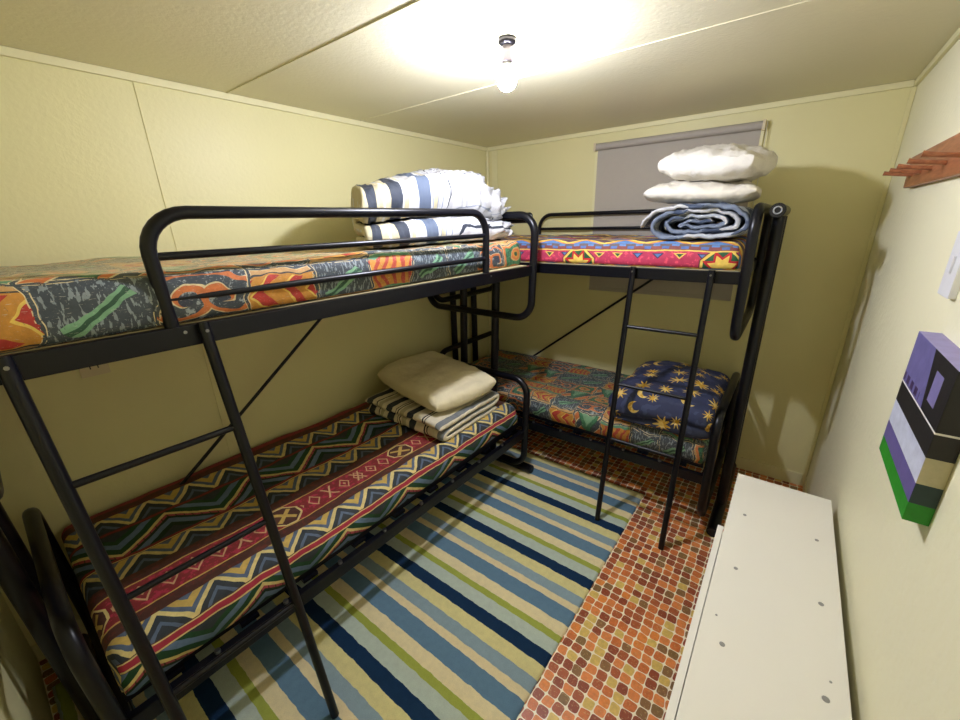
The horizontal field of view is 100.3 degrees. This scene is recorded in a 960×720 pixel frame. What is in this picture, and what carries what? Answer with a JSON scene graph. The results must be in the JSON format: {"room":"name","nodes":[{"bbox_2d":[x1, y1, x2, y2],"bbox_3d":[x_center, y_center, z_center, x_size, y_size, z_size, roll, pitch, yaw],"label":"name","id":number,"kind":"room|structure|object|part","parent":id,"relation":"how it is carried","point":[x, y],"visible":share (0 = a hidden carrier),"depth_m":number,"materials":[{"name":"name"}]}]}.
{"room":"dormitory","nodes":[
{"label":"dormitory","id":0,"kind":"room"},
{"bbox_2d":[0,592,52,719],"bbox_3d":[-0.886,0.416,0.527,2.505,2.250,0.100,13,23,35],"label":"wall","id":1,"kind":"structure","parent":0,"point":[23,695],"depth_m":1.30,"materials":[{"name":"paint"}]},
{"bbox_2d":[0,56,488,646],"bbox_3d":[-0.924,-0.267,2.515,0.100,2.250,3.400,13,23,35],"label":"wall","id":2,"kind":"structure","parent":0,"point":[79,179],"depth_m":1.79,"materials":[{"name":"paint"}]},
{"bbox_2d":[31,618,87,661],"bbox_3d":[-0.858,0.769,2.829,0.012,0.085,3.183,13,23,35],"label":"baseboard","id":3,"kind":"structure","parent":2,"relation":"attached to","point":[38,653],"depth_m":1.65,"materials":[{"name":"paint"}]},
{"bbox_2d":[78,363,110,378],"bbox_3d":[-1.567,0.030,1.626,0.011,0.068,0.090,13,23,35],"label":"power outlet","id":4,"kind":"object","parent":2,"relation":"attached to","point":[87,372],"visible":0.59,"depth_m":1.63,"materials":[{"name":"beige plastic"}]},
{"bbox_2d":[133,82,231,456],"bbox_3d":[-1.334,-0.073,1.922,0.003,2.150,0.006,13,23,35],"label":"trim","id":5,"kind":"structure","parent":2,"relation":"attached to","point":[133,82],"depth_m":1.71,"materials":[{"name":"paint"}]},
{"bbox_2d":[0,45,486,150],"bbox_3d":[-0.905,-1.306,2.121,0.014,0.028,3.198,13,23,35],"label":"trim","id":6,"kind":"structure","parent":2,"relation":"attached to","point":[5,51],"depth_m":1.71,"materials":[{"name":"paint"}]},
{"bbox_2d":[38,412,802,719],"bbox_3d":[0.141,1.077,2.144,2.705,0.100,3.400,13,23,35],"label":"floor","id":7,"kind":"structure","parent":0,"point":[619,656],"depth_m":1.81,"materials":[{"name":"tile"}]},
{"bbox_2d":[52,442,643,719],"bbox_3d":[-0.306,1.061,2.049,1.502,0.011,2.501,13,23,35],"label":"rug","id":8,"kind":"object","parent":7,"relation":"on","point":[461,613],"visible":0.56,"depth_m":1.79,"materials":[{"name":"fabric"}]},
{"bbox_2d":[0,206,538,719],"bbox_3d":[-0.627,0.214,1.883,1.119,1.714,2.298,13,24,36],"label":"bunk bed","id":9,"kind":"object","parent":8,"relation":"on","point":[37,586],"visible":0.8,"depth_m":1.18,"materials":[{"name":"black painted metal"}]},
{"bbox_3d":[-1.506,0.463,1.232,0.052,1.588,0.105,13,24,36],"label":"post","id":10,"kind":"part","parent":9,"relation":"part of","materials":[{"name":"black metal"}]},
{"bbox_3d":[-1.294,0.513,1.073,0.052,1.588,0.105,13,24,36],"label":"post","id":11,"kind":"part","parent":9,"relation":"part of","materials":[{"name":"black metal"}]},
{"bbox_3d":[-1.327,0.967,1.396,0.814,0.048,0.019,13,24,36],"label":"cross rail","id":12,"kind":"part","parent":9,"relation":"part of","materials":[{"name":"black metal"}]},
{"bbox_2d":[0,240,520,353],"bbox_3d":[-0.724,-0.411,1.750,0.862,0.147,2.037,13,24,36],"label":"mattress","id":13,"kind":"object","parent":9,"relation":"on","point":[43,305],"visible":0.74,"depth_m":1.11,"materials":[{"name":"fabric"}]},
{"bbox_2d":[351,168,514,248],"bbox_3d":[-0.351,-0.804,2.073,0.658,0.378,1.019,15,25,39],"label":"quilt","id":14,"kind":"object","parent":13,"relation":"on","point":[437,188],"visible":0.7,"depth_m":1.87,"materials":[{"name":"white fabric"}]},
{"bbox_3d":[-0.713,-0.333,1.766,0.815,0.011,2.081,14,24,38],"label":"board","id":15,"kind":"part","parent":9,"relation":"part of","materials":[{"name":"brown wood"}]},
{"bbox_3d":[-0.382,-0.233,1.525,0.030,0.056,2.100,14,24,38],"label":"rail","id":16,"kind":"part","parent":9,"relation":"part of","materials":[{"name":"black metal"}]},
{"bbox_2d":[61,400,517,695],"bbox_3d":[-0.731,0.551,2.131,0.913,0.179,2.035,13,24,36],"label":"mattress","id":17,"kind":"object","parent":9,"relation":"on","point":[326,482],"visible":0.71,"depth_m":1.64,"materials":[{"name":"fabric"}]},
{"bbox_2d":[365,388,498,441],"bbox_3d":[-0.288,0.267,2.512,0.637,0.128,0.579,13,23,35],"label":"quilt","id":18,"kind":"object","parent":17,"relation":"on","point":[389,404],"visible":0.51,"depth_m":2.31,"materials":[{"name":"multicoloured fabric"}]},
{"bbox_2d":[377,351,495,411],"bbox_3d":[-0.285,0.114,2.518,0.482,0.181,0.707,-18,25,-39],"label":"pillow","id":19,"kind":"object","parent":18,"relation":"on","point":[438,382],"visible":1,"depth_m":2.37,"materials":[{"name":"beige fabric"}]},
{"bbox_3d":[-0.388,-0.397,1.460,0.041,0.296,1.340,14,24,38],"label":"guard rail","id":20,"kind":"part","parent":9,"relation":"part of","materials":[{"name":"black metal"}]},
{"bbox_3d":[-0.359,0.765,1.895,0.030,0.056,2.063,13,24,37],"label":"rail","id":21,"kind":"part","parent":9,"relation":"part of","materials":[{"name":"black metal"}]},
{"bbox_3d":[-0.113,-0.127,2.845,0.109,1.588,0.051,13,24,36],"label":"post","id":22,"kind":"part","parent":9,"relation":"part of","materials":[{"name":"black metal"}]},
{"bbox_3d":[0.099,-0.077,2.685,0.109,1.588,0.051,13,24,36],"label":"post","id":23,"kind":"part","parent":9,"relation":"part of","materials":[{"name":"black metal"}]},
{"bbox_3d":[-0.054,0.419,2.898,0.816,0.048,0.017,13,24,36],"label":"cross rail","id":24,"kind":"part","parent":9,"relation":"part of","materials":[{"name":"black metal"}]},
{"bbox_2d":[434,202,790,549],"bbox_3d":[0.605,-0.097,2.719,2.100,1.723,1.071,13,23,35],"label":"bunk bed","id":25,"kind":"object","parent":7,"relation":"on","point":[733,403],"visible":0.5,"depth_m":2.15,"materials":[{"name":"black painted metal"}]},
{"bbox_3d":[-0.213,-0.275,3.301,0.050,1.600,0.051,13,23,35],"label":"post","id":26,"kind":"part","parent":25,"relation":"part of","materials":[{"name":"black metal"}]},
{"bbox_3d":[-0.050,-0.349,3.503,0.050,1.600,0.051,13,23,35],"label":"post","id":27,"kind":"part","parent":25,"relation":"part of","materials":[{"name":"black metal"}]},
{"bbox_2d":[470,350,708,463],"bbox_3d":[0.700,0.231,2.959,1.852,0.178,0.825,13,23,35],"label":"mattress","id":28,"kind":"object","parent":25,"relation":"on","point":[575,395],"visible":0.54,"depth_m":2.73,"materials":[{"name":"fabric"}]},
{"bbox_2d":[608,360,729,439],"bbox_3d":[1.191,0.185,2.470,0.586,0.238,0.761,13,23,35],"label":"quilt","id":29,"kind":"object","parent":28,"relation":"on","point":[664,413],"visible":0.77,"depth_m":2.26,"materials":[{"name":"blue fabric"}]},
{"bbox_3d":[0.991,-0.895,2.812,1.326,0.293,0.027,13,23,35],"label":"guard rail","id":30,"kind":"part","parent":25,"relation":"part of","materials":[{"name":"black metal"}]},
{"bbox_3d":[0.449,0.471,2.688,1.886,0.056,0.028,13,23,35],"label":"rail","id":31,"kind":"part","parent":25,"relation":"part of","materials":[{"name":"black metal"}]},
{"bbox_2d":[501,234,746,269],"bbox_3d":[0.662,-0.738,2.608,1.852,0.139,0.805,13,23,35],"label":"mattress","id":32,"kind":"object","parent":25,"relation":"on","point":[598,249],"visible":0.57,"depth_m":2.06,"materials":[{"name":"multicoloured fabric"}]},
{"bbox_2d":[640,202,752,239],"bbox_3d":[1.116,-0.708,2.034,0.475,0.168,0.460,13,23,35],"label":"quilt","id":33,"kind":"object","parent":32,"relation":"on","point":[683,221],"visible":0.98,"depth_m":1.88,"materials":[{"name":"blue fabric"}]},
{"bbox_2d":[643,180,761,203],"bbox_3d":[1.097,-0.830,1.985,0.500,0.126,0.412,11,23,32],"label":"pillow","id":34,"kind":"object","parent":33,"relation":"on","point":[677,191],"visible":0.91,"depth_m":1.84,"materials":[{"name":"white fabric"}]},
{"bbox_2d":[658,143,777,181],"bbox_3d":[1.134,-0.940,1.915,0.422,0.181,0.432,-19,25,-41],"label":"pillow","id":35,"kind":"object","parent":34,"relation":"on","point":[730,162],"visible":0.95,"depth_m":1.78,"materials":[{"name":"white fabric"}]},
{"bbox_3d":[0.423,-0.534,2.342,1.886,0.056,0.028,13,23,35],"label":"rail","id":36,"kind":"part","parent":25,"relation":"part of","materials":[{"name":"black metal"}]},
{"bbox_3d":[0.663,-0.665,2.631,1.848,0.012,0.765,13,23,35],"label":"board","id":37,"kind":"part","parent":25,"relation":"part of","materials":[{"name":"brown wood"}]},
{"bbox_3d":[1.433,0.536,2.447,0.018,0.048,0.764,13,23,35],"label":"cross rail","id":38,"kind":"part","parent":25,"relation":"part of","materials":[{"name":"black metal"}]},
{"bbox_3d":[1.411,0.089,2.121,0.050,1.600,0.051,13,23,35],"label":"post","id":39,"kind":"part","parent":25,"relation":"part of","materials":[{"name":"black metal"}]},
{"bbox_3d":[1.407,-0.470,2.101,0.018,0.048,0.764,13,23,35],"label":"cross rail","id":40,"kind":"part","parent":25,"relation":"part of","materials":[{"name":"black metal"}]},
{"bbox_3d":[1.574,0.016,2.323,0.050,1.600,0.051,13,23,35],"label":"post","id":41,"kind":"part","parent":25,"relation":"part of","materials":[{"name":"black metal"}]},
{"bbox_2d":[664,473,851,719],"bbox_3d":[0.867,0.992,1.289,0.341,0.581,1.366,13,23,35],"label":"base cabinet","id":42,"kind":"object","parent":7,"relation":"on","point":[765,640],"visible":1,"depth_m":1.13,"materials":[{"name":"white laminate"}]},
{"bbox_3d":[0.616,0.993,1.222,0.019,0.516,0.958,13,23,35],"label":"door","id":43,"kind":"part","parent":42,"relation":"part of","materials":[{"name":"white laminate"}]},
{"bbox_2d":[0,0,959,146],"bbox_3d":[0.084,-1.145,1.380,2.705,0.100,3.400,13,23,35],"label":"ceiling","id":44,"kind":"structure","parent":0,"point":[429,50],"depth_m":1.44,"materials":[{"name":"paint"}]},
{"bbox_2d":[226,0,423,93],"bbox_3d":[-0.158,-0.985,1.095,2.473,0.004,0.008,13,23,35],"label":"trim","id":45,"kind":"structure","parent":44,"relation":"attached to","point":[416,1],"depth_m":1.33,"materials":[{"name":"paint"}]},
{"bbox_2d":[498,35,516,91],"bbox_3d":[0.092,-1.006,1.367,0.066,0.154,0.066,13,23,35],"label":"ceiling light","id":46,"kind":"object","parent":44,"relation":"attached to","point":[507,79],"visible":1,"depth_m":1.35,"materials":[{"name":"metal"}]},
{"bbox_3d":[0.094,-0.959,1.383,0.066,0.054,0.066,13,23,35],"label":"bulb","id":47,"kind":"part","parent":46,"relation":"part of","materials":[{"name":"white glass"}]},
{"bbox_2d":[360,0,814,120],"bbox_3d":[0.280,-1.183,1.638,2.473,0.003,0.007,13,23,35],"label":"trim","id":48,"kind":"structure","parent":44,"relation":"attached to","point":[799,3],"depth_m":1.44,"materials":[{"name":"paint"}]},
{"bbox_2d":[488,86,916,483],"bbox_3d":[1.110,-0.484,2.996,2.505,2.250,0.100,13,23,35],"label":"wall","id":49,"kind":"structure","parent":0,"point":[834,155],"depth_m":2.52,"materials":[{"name":"paint"}]},
{"bbox_2d":[486,151,490,353],"bbox_3d":[0.086,-0.675,3.672,0.022,2.219,0.023,13,23,35],"label":"trim","id":50,"kind":"structure","parent":49,"relation":"attached to","point":[487,152],"depth_m":3.68,"materials":[{"name":"paint"}]},
{"bbox_2d":[492,150,496,189],"bbox_3d":[0.143,-0.707,3.623,0.050,2.130,0.010,13,23,35],"label":"trim","id":51,"kind":"structure","parent":49,"relation":"attached to","point":[494,153],"depth_m":3.32,"materials":[{"name":"paint"}]},
{"bbox_2d":[587,130,764,299],"bbox_3d":[1.226,-0.937,2.692,0.980,0.970,0.060,13,23,35],"label":"window","id":52,"kind":"structure","parent":49,"relation":"in","point":[762,132],"depth_m":2.83,"materials":[{"name":"paint"}]},
{"bbox_2d":[589,119,767,300],"bbox_3d":[1.207,-0.933,2.652,0.996,1.009,0.050,13,23,35],"label":"roller blind","id":53,"kind":"object","parent":52,"relation":"attached to","point":[628,168],"visible":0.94,"depth_m":2.70,"materials":[{"name":"fabric"}]},
{"bbox_3d":[1.586,-1.018,2.294,0.007,0.615,0.004,13,23,35],"label":"pull cord","id":54,"kind":"part","parent":53,"relation":"part of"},
{"bbox_2d":[487,80,914,150],"bbox_3d":[1.049,-1.518,2.592,2.475,0.028,0.014,13,23,35],"label":"trim","id":55,"kind":"structure","parent":49,"relation":"attached to","point":[905,84],"depth_m":2.30,"materials":[{"name":"paint"}]},
{"bbox_2d":[715,450,802,484],"bbox_3d":[1.093,0.553,3.312,2.482,0.085,0.012,13,23,35],"label":"baseboard","id":56,"kind":"structure","parent":49,"relation":"attached to","point":[761,468],"depth_m":2.69,"materials":[{"name":"paint"}]},
{"bbox_2d":[800,87,916,485],"bbox_3d":[2.066,-0.233,2.241,0.019,2.220,0.010,13,23,35],"label":"trim","id":57,"kind":"structure","parent":49,"relation":"attached to","point":[913,89],"depth_m":2.16,"materials":[{"name":"paint"}]},
{"bbox_2d":[807,38,959,719],"bbox_3d":[1.149,0.199,1.008,0.100,2.250,3.400,13,23,35],"label":"wall","id":58,"kind":"structure","parent":0,"point":[899,578],"depth_m":1.18,"materials":[{"name":"paint"}]},
{"bbox_2d":[803,478,806,492],"bbox_3d":[1.786,0.925,2.204,0.007,0.070,1.004,13,23,35],"label":"baseboard","id":59,"kind":"structure","parent":58,"relation":"attached to","point":[805,480],"depth_m":2.51,"materials":[{"name":"paint"}]},
{"bbox_2d":[879,331,959,526],"bbox_3d":[0.997,0.134,0.901,0.040,0.330,0.340,13,23,35],"label":"painting","id":60,"kind":"object","parent":58,"relation":"attached to","point":[919,448],"visible":1,"depth_m":0.83,"materials":[{"name":"paint"}]},
{"bbox_2d":[882,133,959,187],"bbox_3d":[1.378,-0.615,1.249,0.103,0.112,0.920,13,23,35],"label":"peg rail","id":61,"kind":"object","parent":58,"relation":"attached to","point":[941,161],"visible":1,"depth_m":1.18,"materials":[{"name":"brown wood"}]},
{"bbox_2d":[914,27,959,86],"bbox_3d":[1.077,-0.861,0.680,0.014,0.028,3.198,13,23,35],"label":"trim","id":62,"kind":"structure","parent":58,"relation":"attached to","point":[955,37],"depth_m":1.54,"materials":[{"name":"paint"}]},
{"bbox_2d":[937,231,959,298],"bbox_3d":[1.124,-0.226,0.947,0.019,0.150,0.096,13,23,35],"label":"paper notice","id":63,"kind":"object","parent":58,"relation":"attached to","point":[949,287],"visible":1,"depth_m":0.94,"materials":[{"name":"white paper"}]}
]}

